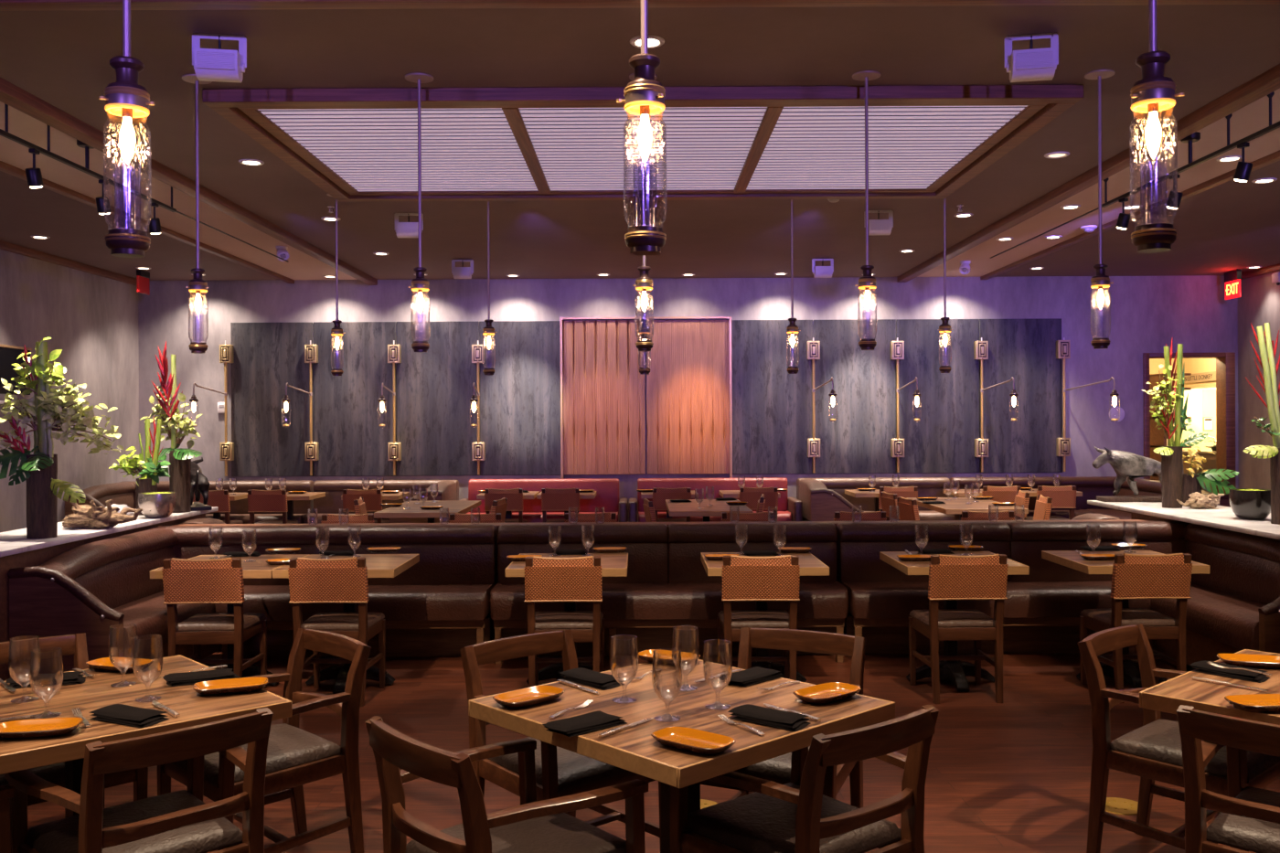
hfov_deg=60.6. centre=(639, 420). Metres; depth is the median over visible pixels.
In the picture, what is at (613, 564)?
table
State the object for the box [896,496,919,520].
dining chair
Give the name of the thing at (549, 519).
seat cushion
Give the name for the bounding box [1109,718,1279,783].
seat cushion
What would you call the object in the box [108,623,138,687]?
goblet
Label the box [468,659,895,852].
dining table
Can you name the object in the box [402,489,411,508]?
goblet
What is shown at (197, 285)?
pendant lamp
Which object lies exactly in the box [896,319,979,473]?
wall panel
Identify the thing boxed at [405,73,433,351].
pendant lamp
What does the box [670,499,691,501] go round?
napkin
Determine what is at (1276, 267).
trim
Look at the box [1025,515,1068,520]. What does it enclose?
seat cushion
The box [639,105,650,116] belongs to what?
socket
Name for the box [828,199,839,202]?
smoke detector
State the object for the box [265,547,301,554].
plate
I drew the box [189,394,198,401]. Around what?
socket
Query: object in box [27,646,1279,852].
floor
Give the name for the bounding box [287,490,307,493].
plate
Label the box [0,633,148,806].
armchair
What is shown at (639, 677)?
fork
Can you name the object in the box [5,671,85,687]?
napkin
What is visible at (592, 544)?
goblet
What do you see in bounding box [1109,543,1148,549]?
plate
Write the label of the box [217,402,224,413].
thermostat
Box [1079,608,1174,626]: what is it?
seat cushion
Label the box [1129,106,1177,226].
glass jar
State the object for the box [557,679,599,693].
knife
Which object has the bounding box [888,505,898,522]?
tumbler
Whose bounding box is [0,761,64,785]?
seat cushion
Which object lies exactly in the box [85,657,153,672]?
plate
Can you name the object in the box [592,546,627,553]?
plate
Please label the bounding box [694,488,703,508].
goblet
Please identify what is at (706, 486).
goblet
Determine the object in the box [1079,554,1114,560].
plate
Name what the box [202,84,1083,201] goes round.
ceiling light panel
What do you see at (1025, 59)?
grille
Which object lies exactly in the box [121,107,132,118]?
socket
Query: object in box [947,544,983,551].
plate
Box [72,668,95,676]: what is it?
fork
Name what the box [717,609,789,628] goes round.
seat cushion
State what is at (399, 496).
table
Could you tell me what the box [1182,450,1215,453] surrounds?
countertop
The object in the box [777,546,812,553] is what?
plate
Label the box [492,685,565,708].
plate
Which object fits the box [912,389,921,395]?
socket
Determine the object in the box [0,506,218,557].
countertop
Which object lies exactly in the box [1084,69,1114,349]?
pendant lamp
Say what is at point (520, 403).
wall panel
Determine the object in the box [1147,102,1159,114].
socket
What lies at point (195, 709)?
dining table
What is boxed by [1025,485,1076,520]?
dining chair
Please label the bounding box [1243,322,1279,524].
flower arrangement
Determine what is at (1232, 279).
exit sign
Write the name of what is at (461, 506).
dining table
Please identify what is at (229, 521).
seat cushion
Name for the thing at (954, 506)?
dining table
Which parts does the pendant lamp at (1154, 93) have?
rod, bulb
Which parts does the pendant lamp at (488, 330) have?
rod, bulb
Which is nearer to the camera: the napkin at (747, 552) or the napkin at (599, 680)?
the napkin at (599, 680)
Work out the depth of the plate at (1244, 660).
3.78 m
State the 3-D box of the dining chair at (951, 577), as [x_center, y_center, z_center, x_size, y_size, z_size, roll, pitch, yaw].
[1.841,1.170,6.363,0.437,0.845,0.493,0,0,-1]
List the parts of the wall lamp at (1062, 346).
arm, bulb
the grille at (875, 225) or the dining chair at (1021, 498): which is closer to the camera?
the grille at (875, 225)
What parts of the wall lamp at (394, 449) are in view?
bulb, arm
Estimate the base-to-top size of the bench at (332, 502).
0.878 m
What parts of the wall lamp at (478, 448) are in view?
bulb, arm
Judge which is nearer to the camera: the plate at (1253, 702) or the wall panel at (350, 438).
the plate at (1253, 702)
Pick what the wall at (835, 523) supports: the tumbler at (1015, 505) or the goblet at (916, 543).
the tumbler at (1015, 505)
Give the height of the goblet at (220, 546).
0.192 m
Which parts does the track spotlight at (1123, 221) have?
arm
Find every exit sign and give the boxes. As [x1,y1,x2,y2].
[136,269,149,295]
[1224,268,1241,299]
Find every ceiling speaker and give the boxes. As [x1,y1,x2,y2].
[192,32,246,82]
[394,213,423,237]
[451,259,473,278]
[811,258,833,277]
[864,210,893,235]
[1004,32,1058,82]
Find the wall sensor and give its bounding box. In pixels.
[1271,272,1279,285]
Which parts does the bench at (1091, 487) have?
backrest, seat, wing seat, wing backrest, panel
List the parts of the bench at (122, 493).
panel, wing backrest, backrest, seat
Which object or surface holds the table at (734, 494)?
on the floor
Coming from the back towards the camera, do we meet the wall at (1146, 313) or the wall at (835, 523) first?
the wall at (1146, 313)
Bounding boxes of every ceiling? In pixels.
[0,4,1279,280]
[1182,358,1215,389]
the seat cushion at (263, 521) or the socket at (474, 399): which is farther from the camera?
the socket at (474, 399)
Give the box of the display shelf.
[1149,373,1191,480]
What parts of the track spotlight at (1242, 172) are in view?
arm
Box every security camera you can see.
[275,245,289,261]
[959,260,970,274]
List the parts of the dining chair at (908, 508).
leg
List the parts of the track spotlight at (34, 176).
arm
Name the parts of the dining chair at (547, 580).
leg, leg, seat frame, leg, leg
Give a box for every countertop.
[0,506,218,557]
[1087,500,1279,539]
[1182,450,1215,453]
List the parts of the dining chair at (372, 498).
leg, leg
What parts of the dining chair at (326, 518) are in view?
leg, leg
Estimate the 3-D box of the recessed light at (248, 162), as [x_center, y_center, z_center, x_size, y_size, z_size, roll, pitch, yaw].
[-2.728,-1.811,7.689,0.170,0.010,0.170,0,0,0]
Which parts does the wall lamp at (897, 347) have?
arm, bulb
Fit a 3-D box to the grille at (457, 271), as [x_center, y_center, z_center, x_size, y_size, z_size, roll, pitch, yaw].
[-2.004,-1.672,12.299,0.164,0.080,0.006,0,0,-1]
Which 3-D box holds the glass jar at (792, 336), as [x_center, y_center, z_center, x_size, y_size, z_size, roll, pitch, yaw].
[1.226,-0.565,8.800,0.099,0.273,0.099,0,0,-10]
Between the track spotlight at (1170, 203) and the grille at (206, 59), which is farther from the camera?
the track spotlight at (1170, 203)
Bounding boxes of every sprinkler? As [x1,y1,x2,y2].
[327,205,334,213]
[956,204,963,212]
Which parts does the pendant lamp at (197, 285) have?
rod, bulb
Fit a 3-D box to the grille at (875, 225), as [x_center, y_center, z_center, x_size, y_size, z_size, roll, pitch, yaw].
[2.085,-1.692,9.497,0.164,0.080,0.006,0,0,3]
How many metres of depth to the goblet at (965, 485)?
10.96 m
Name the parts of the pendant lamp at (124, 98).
rod, bulb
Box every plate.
[0,717,83,738]
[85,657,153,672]
[192,676,268,695]
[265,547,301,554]
[265,558,289,565]
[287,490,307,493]
[366,546,401,553]
[379,503,402,506]
[381,490,399,493]
[419,506,443,509]
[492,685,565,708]
[506,554,543,561]
[578,490,594,492]
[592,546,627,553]
[636,489,653,491]
[638,649,700,665]
[650,726,735,755]
[704,554,740,560]
[725,501,747,504]
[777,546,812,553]
[793,682,861,703]
[856,488,875,490]
[896,554,930,561]
[916,497,938,500]
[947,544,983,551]
[971,496,993,499]
[992,502,1015,505]
[1021,487,1031,490]
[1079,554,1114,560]
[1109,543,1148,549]
[1216,653,1279,668]
[1224,693,1279,712]
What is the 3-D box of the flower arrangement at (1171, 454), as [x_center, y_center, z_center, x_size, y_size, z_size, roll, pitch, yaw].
[3.988,0.010,8.211,0.395,1.279,0.307,0,0,-16]
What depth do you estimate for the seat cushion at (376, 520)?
12.69 m
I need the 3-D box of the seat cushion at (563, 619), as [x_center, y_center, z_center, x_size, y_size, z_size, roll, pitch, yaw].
[-0.431,1.159,6.412,0.424,0.047,0.385,0,0,-1]
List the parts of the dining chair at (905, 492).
leg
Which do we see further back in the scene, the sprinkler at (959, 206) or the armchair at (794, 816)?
the sprinkler at (959, 206)
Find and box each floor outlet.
[700,799,717,809]
[1105,797,1138,815]
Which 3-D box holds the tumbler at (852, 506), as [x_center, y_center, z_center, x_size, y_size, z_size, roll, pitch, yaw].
[1.567,0.676,7.920,0.071,0.118,0.071,0,0,0]
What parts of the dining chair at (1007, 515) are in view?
leg, leg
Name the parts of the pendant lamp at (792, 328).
rod, bulb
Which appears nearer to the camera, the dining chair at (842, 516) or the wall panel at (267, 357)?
the dining chair at (842, 516)
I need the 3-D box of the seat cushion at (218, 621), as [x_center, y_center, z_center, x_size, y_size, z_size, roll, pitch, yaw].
[-2.461,1.169,6.412,0.424,0.047,0.385,0,0,-2]
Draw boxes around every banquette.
[8,524,497,678]
[490,522,848,664]
[836,521,1279,666]
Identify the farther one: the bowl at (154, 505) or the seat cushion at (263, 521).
the seat cushion at (263, 521)
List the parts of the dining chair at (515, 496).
leg, leg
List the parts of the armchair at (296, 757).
leg, leg, seat frame, armrest, leg, armrest, rail, rail, leg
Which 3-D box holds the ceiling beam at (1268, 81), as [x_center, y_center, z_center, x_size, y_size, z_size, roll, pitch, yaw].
[3.371,-1.817,5.700,0.120,0.080,16.800,0,0,0]
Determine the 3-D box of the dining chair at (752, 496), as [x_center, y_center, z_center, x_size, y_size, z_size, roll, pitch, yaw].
[1.347,1.173,12.623,0.437,0.845,0.492,0,0,0]
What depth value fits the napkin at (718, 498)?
11.60 m
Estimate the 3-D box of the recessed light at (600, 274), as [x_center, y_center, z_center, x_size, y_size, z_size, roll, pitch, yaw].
[-0.457,-1.823,13.685,0.170,0.010,0.170,0,0,0]
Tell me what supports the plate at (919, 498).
on the dining table at (954, 506)
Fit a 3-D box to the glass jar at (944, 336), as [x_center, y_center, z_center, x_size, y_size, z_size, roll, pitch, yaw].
[2.453,-0.571,8.800,0.099,0.273,0.099,0,0,8]
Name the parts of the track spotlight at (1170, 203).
arm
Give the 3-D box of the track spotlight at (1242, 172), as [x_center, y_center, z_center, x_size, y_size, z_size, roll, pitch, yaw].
[3.552,-1.517,6.452,0.084,0.230,0.110,0,0,-23]
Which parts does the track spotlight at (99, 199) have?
arm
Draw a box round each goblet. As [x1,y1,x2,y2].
[8,635,40,703]
[29,647,63,719]
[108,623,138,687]
[132,634,162,702]
[208,527,223,559]
[242,529,256,562]
[315,527,330,558]
[347,525,362,557]
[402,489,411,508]
[412,485,421,503]
[418,488,427,506]
[547,524,561,556]
[580,524,594,556]
[609,634,638,703]
[651,648,682,722]
[672,625,699,691]
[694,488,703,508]
[703,639,732,710]
[705,486,714,505]
[734,522,747,554]
[772,524,786,555]
[868,475,875,491]
[914,524,928,554]
[943,481,952,500]
[959,523,973,555]
[964,484,973,503]
[970,483,980,501]
[1086,523,1100,547]
[1122,521,1137,553]
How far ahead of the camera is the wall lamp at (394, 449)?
13.98 m
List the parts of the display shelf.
panel, shelf, shelf, shelf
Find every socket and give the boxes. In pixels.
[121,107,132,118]
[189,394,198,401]
[281,394,290,401]
[377,394,386,401]
[469,394,478,401]
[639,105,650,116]
[828,389,836,395]
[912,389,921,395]
[1009,389,1018,395]
[1109,389,1119,395]
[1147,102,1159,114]
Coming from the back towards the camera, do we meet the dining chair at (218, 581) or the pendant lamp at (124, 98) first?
the dining chair at (218, 581)
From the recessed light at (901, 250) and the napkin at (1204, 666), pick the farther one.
the recessed light at (901, 250)
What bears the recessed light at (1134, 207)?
in the ceiling at (61, 58)
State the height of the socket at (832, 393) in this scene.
0.077 m
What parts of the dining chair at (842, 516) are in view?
leg, leg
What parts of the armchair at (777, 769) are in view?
leg, seat frame, rail, leg, leg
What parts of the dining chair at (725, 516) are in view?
leg, leg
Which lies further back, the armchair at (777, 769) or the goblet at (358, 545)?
the goblet at (358, 545)
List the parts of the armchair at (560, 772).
leg, armrest, rail, leg, seat frame, leg, leg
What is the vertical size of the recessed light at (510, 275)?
0.010 m
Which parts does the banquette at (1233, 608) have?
leg, backrest, rail, seat, backrest, wing seat, wing backrest, panel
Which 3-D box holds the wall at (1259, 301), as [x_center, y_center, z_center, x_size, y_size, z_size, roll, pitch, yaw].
[7.799,-0.154,5.700,0.200,3.430,16.800,0,0,0]
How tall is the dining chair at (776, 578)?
0.845 m
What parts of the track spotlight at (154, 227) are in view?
arm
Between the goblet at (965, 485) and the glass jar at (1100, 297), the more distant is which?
the goblet at (965, 485)
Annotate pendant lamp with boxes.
[99,0,154,257]
[181,74,212,353]
[326,192,345,375]
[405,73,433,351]
[482,201,497,375]
[616,0,666,255]
[629,73,657,351]
[636,310,650,374]
[786,199,800,373]
[852,70,880,350]
[938,198,952,373]
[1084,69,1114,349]
[1129,0,1183,253]
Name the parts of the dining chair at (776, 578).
leg, leg, seat frame, leg, leg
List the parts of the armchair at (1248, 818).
leg, armrest, seat frame, rail, leg, rail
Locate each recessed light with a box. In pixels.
[30,234,50,239]
[135,266,151,269]
[238,159,264,165]
[320,216,341,221]
[323,275,335,277]
[373,252,389,255]
[506,274,519,277]
[597,273,609,276]
[629,34,664,48]
[682,273,694,276]
[774,272,787,275]
[898,249,915,252]
[953,213,973,217]
[995,236,1013,240]
[1029,266,1044,269]
[1044,151,1069,159]
[1044,234,1062,238]
[1060,204,1081,209]
[1120,204,1142,209]
[1216,155,1241,161]
[1246,266,1262,268]
[1251,177,1277,183]
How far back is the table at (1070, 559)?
6.60 m
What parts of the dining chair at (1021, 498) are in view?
leg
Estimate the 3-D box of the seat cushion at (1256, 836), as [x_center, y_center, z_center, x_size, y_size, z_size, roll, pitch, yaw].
[1.879,1.138,3.076,0.476,0.058,0.467,0,0,45]
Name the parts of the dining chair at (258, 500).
leg, leg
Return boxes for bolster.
[179,517,225,523]
[1071,512,1119,520]
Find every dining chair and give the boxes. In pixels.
[161,557,266,688]
[192,489,243,523]
[247,489,298,523]
[288,556,385,706]
[321,513,374,523]
[342,489,389,522]
[353,496,366,514]
[448,512,501,522]
[484,488,527,522]
[490,497,507,522]
[524,555,604,687]
[541,488,579,522]
[564,512,616,522]
[642,498,656,522]
[652,487,691,522]
[717,554,799,680]
[721,512,773,521]
[739,486,778,520]
[756,493,765,512]
[833,511,886,521]
[878,486,917,521]
[880,491,899,521]
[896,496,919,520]
[908,554,1007,703]
[960,510,1014,520]
[981,485,1021,519]
[1013,490,1029,520]
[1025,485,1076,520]
[1033,494,1052,520]
[1079,553,1192,703]
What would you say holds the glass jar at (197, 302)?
on the pendant lamp at (197, 285)
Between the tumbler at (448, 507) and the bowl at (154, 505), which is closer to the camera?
the bowl at (154, 505)
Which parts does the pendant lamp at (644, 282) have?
rod, bulb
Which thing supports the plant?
on the countertop
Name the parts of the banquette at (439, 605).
panel, wing backrest, wing seat, leg, backrest, seat, rail, backrest, leg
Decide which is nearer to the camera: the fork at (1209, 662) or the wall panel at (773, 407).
the fork at (1209, 662)
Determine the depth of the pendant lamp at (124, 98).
2.48 m
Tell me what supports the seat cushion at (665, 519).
on the dining chair at (659, 497)
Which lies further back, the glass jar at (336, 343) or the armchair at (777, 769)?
the glass jar at (336, 343)
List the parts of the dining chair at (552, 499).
leg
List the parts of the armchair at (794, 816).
leg, armrest, seat frame, leg, leg, rail, rail, armrest, leg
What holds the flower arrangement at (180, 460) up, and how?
on the half wall at (16, 550)
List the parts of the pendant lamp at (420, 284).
rod, bulb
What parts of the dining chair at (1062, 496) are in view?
leg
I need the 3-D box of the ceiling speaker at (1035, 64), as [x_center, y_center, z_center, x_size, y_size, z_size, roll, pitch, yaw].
[1.863,-1.737,5.206,0.245,0.229,0.152,0,0,11]
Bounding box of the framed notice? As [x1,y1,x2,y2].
[1203,416,1212,430]
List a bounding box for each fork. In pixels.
[71,707,91,726]
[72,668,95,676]
[548,699,593,718]
[633,668,661,679]
[717,714,765,735]
[757,681,800,690]
[1206,661,1272,675]
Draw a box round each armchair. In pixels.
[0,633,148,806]
[4,707,272,852]
[156,628,371,852]
[364,715,648,852]
[459,629,661,852]
[670,704,938,852]
[700,627,866,808]
[1077,623,1279,852]
[1176,704,1279,852]
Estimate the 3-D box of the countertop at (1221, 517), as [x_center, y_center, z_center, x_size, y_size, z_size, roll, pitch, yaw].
[4.046,1.115,7.040,0.760,0.930,3.880,0,0,0]
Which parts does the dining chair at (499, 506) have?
leg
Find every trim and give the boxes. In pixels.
[0,0,1279,10]
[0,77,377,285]
[0,160,294,283]
[0,240,136,285]
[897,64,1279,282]
[980,149,1279,279]
[1241,263,1279,279]
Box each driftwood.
[60,499,143,529]
[1176,491,1224,508]
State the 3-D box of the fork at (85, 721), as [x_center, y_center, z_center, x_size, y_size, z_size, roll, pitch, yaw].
[-1.597,0.849,3.134,0.020,0.012,0.192,0,0,-37]
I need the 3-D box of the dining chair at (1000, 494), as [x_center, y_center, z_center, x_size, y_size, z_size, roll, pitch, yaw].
[4.100,1.159,12.623,0.437,0.845,0.492,0,0,0]
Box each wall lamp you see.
[189,340,234,476]
[281,340,319,475]
[377,340,401,475]
[469,340,485,474]
[806,337,836,472]
[890,337,921,472]
[974,337,1018,471]
[1056,337,1119,471]
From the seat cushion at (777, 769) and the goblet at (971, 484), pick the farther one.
the goblet at (971, 484)
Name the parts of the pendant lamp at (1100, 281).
rod, bulb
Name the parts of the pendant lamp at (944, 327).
rod, bulb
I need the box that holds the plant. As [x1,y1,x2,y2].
[1203,436,1215,451]
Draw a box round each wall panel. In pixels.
[230,321,313,476]
[313,321,396,476]
[395,321,479,475]
[479,320,560,475]
[562,320,645,474]
[646,320,729,473]
[731,320,813,474]
[813,319,896,473]
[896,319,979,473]
[979,318,1062,472]
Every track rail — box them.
[0,103,288,262]
[990,91,1279,258]
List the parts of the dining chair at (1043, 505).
leg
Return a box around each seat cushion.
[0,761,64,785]
[26,789,242,852]
[170,723,341,788]
[178,612,266,630]
[221,520,243,523]
[255,520,298,523]
[302,612,384,629]
[373,519,389,522]
[405,800,626,852]
[488,736,629,792]
[504,518,526,522]
[534,610,603,629]
[546,518,565,522]
[657,517,686,522]
[686,782,901,852]
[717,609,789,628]
[733,746,837,785]
[909,608,993,627]
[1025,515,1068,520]
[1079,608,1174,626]
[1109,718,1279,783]
[1206,786,1279,852]
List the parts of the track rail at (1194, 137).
stem, stem, stem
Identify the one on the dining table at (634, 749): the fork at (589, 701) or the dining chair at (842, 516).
the fork at (589, 701)
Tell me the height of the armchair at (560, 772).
0.808 m
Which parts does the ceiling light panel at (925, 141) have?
slat panel, slat panel, slat panel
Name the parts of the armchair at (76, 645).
rail, seat frame, leg, leg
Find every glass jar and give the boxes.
[103,110,151,232]
[188,292,208,341]
[330,336,343,368]
[410,290,429,341]
[482,337,495,368]
[623,110,666,228]
[635,290,653,339]
[786,333,799,366]
[857,288,876,339]
[938,332,951,366]
[1090,287,1110,336]
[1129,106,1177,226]
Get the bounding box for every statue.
[190,457,212,511]
[1092,446,1183,501]
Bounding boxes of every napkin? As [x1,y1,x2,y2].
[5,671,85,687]
[89,704,169,727]
[163,668,240,686]
[223,551,260,556]
[318,550,355,555]
[542,710,627,736]
[552,549,587,554]
[559,667,625,690]
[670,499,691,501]
[715,497,736,500]
[716,666,784,686]
[727,704,810,731]
[742,550,778,555]
[915,548,954,554]
[922,501,944,503]
[1080,545,1120,551]
[1189,660,1270,682]
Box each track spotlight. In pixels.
[25,148,43,188]
[96,179,111,214]
[148,202,161,234]
[1115,197,1130,229]
[1165,173,1183,209]
[1233,142,1252,181]
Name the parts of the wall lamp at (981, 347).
arm, bulb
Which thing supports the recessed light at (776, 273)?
in the ceiling at (61, 58)
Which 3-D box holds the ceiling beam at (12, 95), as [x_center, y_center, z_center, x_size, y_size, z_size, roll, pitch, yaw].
[-3.439,-1.783,5.700,0.120,0.080,16.800,0,0,0]
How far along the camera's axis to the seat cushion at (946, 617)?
6.30 m
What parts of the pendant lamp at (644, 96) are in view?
rod, bulb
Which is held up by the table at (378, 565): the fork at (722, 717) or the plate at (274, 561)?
the plate at (274, 561)
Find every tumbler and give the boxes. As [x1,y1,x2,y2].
[307,508,318,525]
[439,507,448,524]
[470,507,479,524]
[568,507,577,523]
[595,507,604,523]
[729,506,739,522]
[768,505,777,522]
[852,505,861,522]
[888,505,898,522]
[988,504,998,522]
[1013,504,1024,522]
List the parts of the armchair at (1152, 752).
leg, rail, armrest, rail, leg, armrest, seat frame, leg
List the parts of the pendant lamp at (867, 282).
rod, bulb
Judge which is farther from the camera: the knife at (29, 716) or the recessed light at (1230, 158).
the recessed light at (1230, 158)
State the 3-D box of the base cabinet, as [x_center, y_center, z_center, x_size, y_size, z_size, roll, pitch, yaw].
[8.530,1.002,16.100,0.990,1.110,0.440,0,0,0]
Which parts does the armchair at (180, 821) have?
leg, armrest, leg, seat frame, rail, rail, leg, armrest, leg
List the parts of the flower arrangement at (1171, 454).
blade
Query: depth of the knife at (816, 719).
3.15 m
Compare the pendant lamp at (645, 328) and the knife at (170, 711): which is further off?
the pendant lamp at (645, 328)
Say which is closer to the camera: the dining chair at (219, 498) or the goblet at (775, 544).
the goblet at (775, 544)
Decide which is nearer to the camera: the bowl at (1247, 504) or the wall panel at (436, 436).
the bowl at (1247, 504)
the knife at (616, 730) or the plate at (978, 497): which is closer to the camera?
the knife at (616, 730)
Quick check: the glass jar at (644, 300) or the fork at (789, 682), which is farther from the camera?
the glass jar at (644, 300)
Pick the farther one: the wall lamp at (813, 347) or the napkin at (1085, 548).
the wall lamp at (813, 347)
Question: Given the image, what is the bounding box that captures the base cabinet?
[1182,450,1216,493]
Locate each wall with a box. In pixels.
[0,249,138,532]
[0,506,218,681]
[138,275,1238,522]
[172,519,1177,583]
[1149,358,1202,450]
[1201,389,1215,450]
[1237,270,1279,489]
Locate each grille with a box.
[196,50,234,69]
[397,223,416,233]
[454,267,469,275]
[816,266,831,274]
[870,220,890,230]
[1015,50,1053,69]
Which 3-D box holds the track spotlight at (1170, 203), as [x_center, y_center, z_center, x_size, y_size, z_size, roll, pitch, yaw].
[3.552,-1.517,7.282,0.084,0.230,0.110,0,0,-23]
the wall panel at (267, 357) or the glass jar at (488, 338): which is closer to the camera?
the glass jar at (488, 338)
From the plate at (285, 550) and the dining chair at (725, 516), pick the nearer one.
the plate at (285, 550)
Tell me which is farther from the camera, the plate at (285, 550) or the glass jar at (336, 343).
the glass jar at (336, 343)
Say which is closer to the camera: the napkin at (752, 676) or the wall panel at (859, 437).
the napkin at (752, 676)
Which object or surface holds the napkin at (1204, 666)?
on the dining table at (1168, 696)
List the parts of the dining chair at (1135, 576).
leg, leg, seat frame, leg, leg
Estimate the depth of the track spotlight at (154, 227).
8.03 m
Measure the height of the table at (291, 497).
0.746 m
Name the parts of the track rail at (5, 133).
stem, stem, stem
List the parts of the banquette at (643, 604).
leg, backrest, leg, seat, rail, backrest, leg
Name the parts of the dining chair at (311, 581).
leg, leg, seat frame, leg, leg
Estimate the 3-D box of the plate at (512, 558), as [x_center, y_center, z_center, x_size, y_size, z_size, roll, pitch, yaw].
[-0.702,0.840,6.677,0.224,0.026,0.132,0,0,-6]
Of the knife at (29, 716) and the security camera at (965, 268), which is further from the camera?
the security camera at (965, 268)
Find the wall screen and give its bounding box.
[0,344,31,404]
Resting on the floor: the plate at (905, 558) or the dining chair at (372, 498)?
the dining chair at (372, 498)
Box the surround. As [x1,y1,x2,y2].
[560,316,732,479]
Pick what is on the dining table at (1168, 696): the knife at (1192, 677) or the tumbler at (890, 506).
the knife at (1192, 677)
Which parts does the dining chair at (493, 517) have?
leg, leg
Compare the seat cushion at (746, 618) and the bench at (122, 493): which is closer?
the seat cushion at (746, 618)
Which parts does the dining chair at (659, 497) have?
leg, leg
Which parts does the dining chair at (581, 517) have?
leg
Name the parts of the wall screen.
frame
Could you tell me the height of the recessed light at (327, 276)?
0.010 m
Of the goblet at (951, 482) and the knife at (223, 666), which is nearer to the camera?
the knife at (223, 666)
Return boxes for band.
[1184,371,1215,383]
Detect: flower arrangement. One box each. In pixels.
[0,337,123,539]
[109,416,170,515]
[139,341,202,512]
[1141,339,1208,508]
[1182,430,1239,506]
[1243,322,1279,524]
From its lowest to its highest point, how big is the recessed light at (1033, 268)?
0.010 m
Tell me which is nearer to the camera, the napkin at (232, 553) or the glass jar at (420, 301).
the glass jar at (420, 301)
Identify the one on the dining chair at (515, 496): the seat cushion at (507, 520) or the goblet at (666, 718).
the seat cushion at (507, 520)
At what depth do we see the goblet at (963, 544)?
6.82 m
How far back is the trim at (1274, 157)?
9.55 m
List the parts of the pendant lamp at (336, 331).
rod, bulb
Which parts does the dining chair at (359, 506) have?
leg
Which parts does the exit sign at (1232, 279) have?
panel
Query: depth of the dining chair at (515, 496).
12.40 m
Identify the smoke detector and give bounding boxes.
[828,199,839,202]
[1080,224,1097,232]
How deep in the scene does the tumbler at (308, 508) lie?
7.91 m
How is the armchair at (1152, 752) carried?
on the floor
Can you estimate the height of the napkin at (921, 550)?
0.024 m
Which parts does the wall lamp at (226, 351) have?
bulb, arm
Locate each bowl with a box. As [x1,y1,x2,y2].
[138,491,176,518]
[1228,488,1270,520]
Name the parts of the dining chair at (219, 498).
leg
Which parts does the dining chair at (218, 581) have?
leg, leg, seat frame, leg, leg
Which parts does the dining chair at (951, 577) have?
leg, leg, seat frame, leg, leg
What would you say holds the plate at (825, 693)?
on the dining table at (634, 749)
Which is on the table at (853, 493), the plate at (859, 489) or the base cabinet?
the plate at (859, 489)
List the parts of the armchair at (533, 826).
leg, rail, rail, armrest, leg, leg, armrest, leg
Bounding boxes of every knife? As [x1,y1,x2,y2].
[0,678,15,692]
[0,714,42,720]
[151,700,180,717]
[161,664,227,677]
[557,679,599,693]
[597,717,653,737]
[694,669,742,682]
[763,703,821,721]
[1191,676,1267,691]
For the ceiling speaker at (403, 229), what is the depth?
9.53 m
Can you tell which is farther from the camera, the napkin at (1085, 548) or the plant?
the plant
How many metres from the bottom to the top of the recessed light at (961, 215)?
0.010 m
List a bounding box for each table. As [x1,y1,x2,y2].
[0,655,292,818]
[149,554,309,685]
[213,492,247,520]
[272,554,419,694]
[286,491,325,520]
[341,491,410,519]
[373,500,480,522]
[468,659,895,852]
[476,490,539,518]
[505,553,628,683]
[536,490,596,518]
[640,490,698,517]
[665,499,753,522]
[700,552,829,682]
[719,490,780,498]
[844,489,879,511]
[879,551,1029,691]
[906,497,1028,520]
[943,489,982,497]
[1021,489,1082,496]
[1041,550,1209,688]
[1139,649,1279,725]
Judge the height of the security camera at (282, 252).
0.153 m
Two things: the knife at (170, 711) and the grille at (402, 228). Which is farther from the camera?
the grille at (402, 228)
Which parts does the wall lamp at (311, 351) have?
bulb, arm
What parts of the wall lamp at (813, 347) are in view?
arm, bulb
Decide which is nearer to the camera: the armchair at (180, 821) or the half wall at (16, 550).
the armchair at (180, 821)
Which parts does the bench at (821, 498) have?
wing backrest, panel, seat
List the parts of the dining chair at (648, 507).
leg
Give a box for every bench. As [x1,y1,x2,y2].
[64,480,314,523]
[303,480,458,523]
[796,477,959,521]
[949,476,1230,519]
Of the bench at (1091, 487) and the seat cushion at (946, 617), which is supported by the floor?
the bench at (1091, 487)
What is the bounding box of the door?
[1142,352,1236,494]
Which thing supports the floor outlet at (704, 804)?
on the floor
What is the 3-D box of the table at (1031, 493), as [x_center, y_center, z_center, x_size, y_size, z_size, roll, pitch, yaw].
[4.768,1.198,12.935,0.660,0.746,0.650,0,0,0]
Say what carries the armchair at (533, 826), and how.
on the floor
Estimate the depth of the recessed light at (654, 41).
5.27 m
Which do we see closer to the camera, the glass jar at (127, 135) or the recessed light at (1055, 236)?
the glass jar at (127, 135)
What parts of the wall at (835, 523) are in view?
panel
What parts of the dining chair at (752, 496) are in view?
leg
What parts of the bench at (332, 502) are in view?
seat, panel, wing backrest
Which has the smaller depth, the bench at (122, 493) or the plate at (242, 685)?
the plate at (242, 685)
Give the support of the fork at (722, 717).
on the dining table at (634, 749)
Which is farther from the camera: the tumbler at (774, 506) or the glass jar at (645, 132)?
the tumbler at (774, 506)

